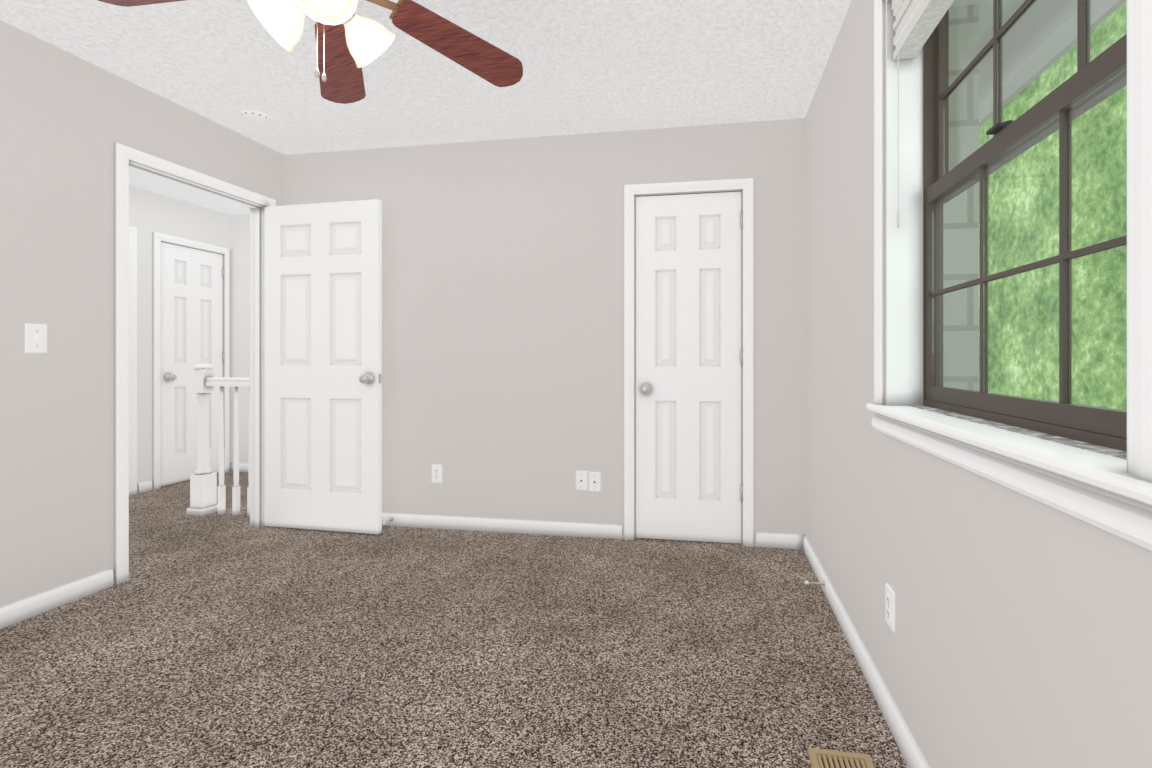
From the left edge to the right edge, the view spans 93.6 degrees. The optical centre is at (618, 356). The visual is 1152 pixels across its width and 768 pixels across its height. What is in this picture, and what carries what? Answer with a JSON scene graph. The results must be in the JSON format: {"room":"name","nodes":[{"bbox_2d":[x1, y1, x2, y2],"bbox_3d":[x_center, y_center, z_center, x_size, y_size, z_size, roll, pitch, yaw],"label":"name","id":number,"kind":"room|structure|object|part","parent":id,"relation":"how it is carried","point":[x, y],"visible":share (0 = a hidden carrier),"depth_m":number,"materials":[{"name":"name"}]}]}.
{"room":"empty bedroom","nodes":[
{"label":"empty bedroom","id":0,"kind":"room"},
{"bbox_2d":[0,20,284,606],"bbox_3d":[-2.513,-0.133,2.339,0.115,2.440,5.105,0,0,10],"label":"wall","id":1,"kind":"structure","parent":0,"point":[67,120],"depth_m":2.38,"materials":[{"name":"grey paint"}]},
{"bbox_2d":[25,323,46,352],"bbox_3d":[-2.454,-0.078,2.277,0.021,0.124,0.076,0,0,10],"label":"light switch","id":2,"kind":"object","parent":1,"relation":"attached to","point":[35,338],"visible":1,"depth_m":2.27,"materials":[{"name":"white plastic"}]},
{"bbox_2d":[0,568,112,628],"bbox_3d":[-2.631,1.046,1.259,0.013,0.082,2.645,0,0,10],"label":"baseboard","id":3,"kind":"structure","parent":1,"relation":"attached to","point":[48,600],"depth_m":2.33,"materials":[{"name":"white wood"}]},
{"bbox_2d":[114,142,275,584],"bbox_3d":[-2.391,0.030,3.059,0.150,2.113,0.961,0,0,10],"label":"door frame","id":4,"kind":"structure","parent":1,"relation":"attached to","point":[126,158],"depth_m":2.75,"materials":[{"name":"white wood"}]},
{"bbox_2d":[265,199,381,533],"bbox_3d":[-1.861,0.059,3.357,0.823,2.032,0.167,0,0,10],"label":"door","id":5,"kind":"structure","parent":1,"relation":"in","point":[323,366],"depth_m":3.35,"materials":[{"name":"white wood"}]},
{"bbox_2d":[129,185,228,482],"bbox_3d":[-4.013,-0.133,3.600,0.115,2.440,3.390,0,0,10],"label":"wall","id":6,"kind":"structure","parent":0,"point":[150,212],"depth_m":4.38,"materials":[{"name":"white paint"}]},
{"bbox_2d":[129,226,230,495],"bbox_3d":[-3.893,0.030,4.256,0.132,2.113,1.761,0,0,10],"label":"door frame","id":7,"kind":"structure","parent":6,"relation":"attached to","point":[158,238],"depth_m":4.43,"materials":[{"name":"white wood"}]},
{"bbox_2d":[161,242,223,485],"bbox_3d":[-3.776,0.059,4.770,0.167,2.032,0.591,0,0,10],"label":"door","id":8,"kind":"structure","parent":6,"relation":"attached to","point":[191,308],"depth_m":4.70,"materials":[{"name":"white wood"}]},
{"bbox_2d":[229,214,249,462],"bbox_3d":[-2.853,-0.133,5.036,1.685,2.440,0.130,0,0,10],"label":"wall","id":9,"kind":"structure","parent":0,"point":[239,224],"depth_m":5.11,"materials":[{"name":"white paint"}]},
{"bbox_2d":[231,463,248,471],"bbox_3d":[-2.921,1.046,4.991,1.575,0.082,0.013,0,0,10],"label":"baseboard","id":10,"kind":"structure","parent":9,"relation":"attached to","point":[243,467],"depth_m":5.09,"materials":[{"name":"white wood"}]},
{"bbox_2d":[0,0,851,214],"bbox_3d":[-1.677,-1.413,2.256,5.540,0.120,5.590,0,0,10],"label":"ceiling","id":11,"kind":"structure","parent":0,"point":[594,66],"depth_m":2.52,"materials":[{"name":"white paint"}]},
{"bbox_2d":[241,110,269,125],"bbox_3d":[-2.035,-1.332,3.022,0.136,0.042,0.136,0,0,10],"label":"smoke detector","id":12,"kind":"object","parent":11,"relation":"attached to","point":[255,117],"visible":1,"depth_m":2.99,"materials":[{"name":"white plastic"}]},
{"bbox_2d":[98,0,522,103],"bbox_3d":[-0.855,-1.063,1.492,1.200,0.580,1.175,0,0,10],"label":"ceiling fan","id":13,"kind":"object","parent":11,"relation":"hanging from","point":[350,43],"visible":1,"depth_m":1.70,"materials":[{"name":"brown wood"}]},
{"bbox_2d":[0,472,907,767],"bbox_3d":[-1.677,1.147,2.256,5.540,0.120,5.590,0,0,10],"label":"floor","id":14,"kind":"structure","parent":0,"point":[218,640],"depth_m":1.95,"materials":[{"name":"brown carpet"}]},
{"bbox_2d":[187,364,249,515],"bbox_3d":[-2.655,0.568,3.720,0.626,1.038,0.132,0,0,10],"label":"stair railing","id":15,"kind":"object","parent":14,"relation":"on","point":[207,495],"visible":0.77,"depth_m":3.72,"materials":[{"name":"white wood"}]},
{"bbox_2d":[808,748,874,767],"bbox_3d":[0.573,1.081,1.320,0.160,0.012,0.305,0,0,10],"label":"floor vent","id":16,"kind":"object","parent":14,"relation":"in","point":[821,758],"visible":0.98,"depth_m":1.44,"materials":[{"name":"beige metal"}]},
{"bbox_2d":[285,118,804,545],"bbox_3d":[-0.504,-0.133,3.374,3.500,2.440,0.115,0,0,10],"label":"wall","id":17,"kind":"structure","parent":0,"point":[502,328],"depth_m":3.32,"materials":[{"name":"grey paint"}]},
{"bbox_2d":[432,464,441,482],"bbox_3d":[-1.157,0.742,3.422,0.072,0.117,0.008,0,0,10],"label":"outlet","id":18,"kind":"object","parent":17,"relation":"attached to","point":[436,473],"visible":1,"depth_m":3.42,"materials":[{"name":"white plastic"}]},
{"bbox_2d":[382,512,621,538],"bbox_3d":[-1.111,1.046,3.411,2.292,0.082,0.015,0,0,10],"label":"baseboard","id":19,"kind":"structure","parent":17,"relation":"attached to","point":[593,530],"depth_m":3.34,"materials":[{"name":"white wood"}]},
{"bbox_2d":[576,471,587,489],"bbox_3d":[-0.227,0.749,3.262,0.072,0.117,0.013,0,0,10],"label":"cable jack","id":20,"kind":"object","parent":17,"relation":"attached to","point":[581,480],"visible":1,"depth_m":3.26,"materials":[{"name":"white plastic"}]},
{"bbox_2d":[589,472,600,491],"bbox_3d":[-0.146,0.754,3.248,0.072,0.117,0.013,0,0,10],"label":"phone jack","id":21,"kind":"object","parent":17,"relation":"attached to","point":[594,481],"visible":1,"depth_m":3.25,"materials":[{"name":"white plastic"}]},
{"bbox_2d":[635,192,742,543],"bbox_3d":[0.409,0.061,3.180,0.627,2.032,0.167,0,0,10],"label":"closet door","id":22,"kind":"structure","parent":17,"relation":"in","point":[689,363],"depth_m":3.16,"materials":[{"name":"white wood"}]},
{"bbox_2d":[624,178,753,546],"bbox_3d":[0.411,0.030,3.210,0.752,2.113,0.132,0,0,10],"label":"trim","id":23,"kind":"structure","parent":17,"relation":"attached to","point":[743,186],"depth_m":3.15,"materials":[{"name":"white wood"}]},
{"bbox_2d":[805,0,1151,767],"bbox_3d":[0.812,-0.133,1.141,0.160,2.440,3.850,0,0,10],"label":"wall","id":24,"kind":"structure","parent":0,"point":[1021,636],"depth_m":1.27,"materials":[{"name":"grey paint"}]},
{"bbox_2d":[800,534,929,767],"bbox_3d":[0.736,1.046,1.212,0.013,0.082,3.735,0,0,10],"label":"baseboard","id":25,"kind":"structure","parent":24,"relation":"attached to","point":[909,749],"depth_m":1.76,"materials":[{"name":"white wood"}]},
{"bbox_2d":[805,581,824,585],"bbox_3d":[0.901,1.042,2.485,0.085,0.022,0.021,0,0,10],"label":"door stop","id":26,"kind":"object","parent":25,"relation":"attached to","point":[808,582],"depth_m":2.48,"materials":[{"name":"white metal"}]},
{"bbox_2d":[885,583,894,632],"bbox_3d":[0.805,0.744,1.603,0.008,0.117,0.072,0,0,10],"label":"outlet","id":27,"kind":"object","parent":24,"relation":"attached to","point":[890,606],"visible":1,"depth_m":1.59,"materials":[{"name":"white plastic"}]},
{"bbox_2d":[866,0,1151,550],"bbox_3d":[0.798,-0.463,1.157,0.197,1.389,1.141,0,0,10],"label":"window","id":28,"kind":"structure","parent":24,"relation":"in","point":[1111,494],"depth_m":1.12,"materials":[{"name":"white wood"}]},
{"bbox_2d":[892,0,953,227],"bbox_3d":[0.779,-0.732,1.160,0.066,0.697,0.949,0,0,10],"label":"window shade","id":29,"kind":"object","parent":28,"relation":"attached to","point":[916,22],"visible":0.96,"depth_m":1.52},
{"bbox_2d":[907,405,1126,459],"bbox_3d":[0.813,0.146,1.154,0.044,0.001,0.953,0,0,10],"label":"track","id":30,"kind":"object","parent":28,"relation":"on","point":[1090,447],"visible":1,"depth_m":1.01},
{"bbox_3d":[0.861,-0.467,1.146,0.068,1.228,0.957,0,0,10],"label":"window frame sash","id":31,"kind":"part","parent":28,"relation":"part of","materials":[{"name":"brown metal"}]},
{"bbox_2d":[950,0,1126,126],"bbox_3d":[1.315,-1.373,1.299,0.780,0.200,5.000,0,0,10],"label":"soffit","id":32,"kind":"structure","parent":24,"relation":"attached to","point":[1033,71],"depth_m":2.29,"materials":[{"name":"grey"}]},
{"label":"outside","id":33,"kind":"structure","parent":0,"visible":0},
{"bbox_2d":[979,3,1126,409],"bbox_3d":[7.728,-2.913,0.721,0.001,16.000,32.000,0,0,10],"label":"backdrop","id":34,"kind":"structure","parent":33,"point":[1043,238],"depth_m":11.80,"materials":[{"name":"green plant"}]},
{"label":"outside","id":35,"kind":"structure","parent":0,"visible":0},
{"bbox_2d":[943,4,978,390],"bbox_3d":[1.344,0.587,2.460,0.230,7.000,0.700,0,0,10],"label":"siding wall","id":36,"kind":"structure","parent":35,"point":[959,144],"depth_m":2.11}
]}

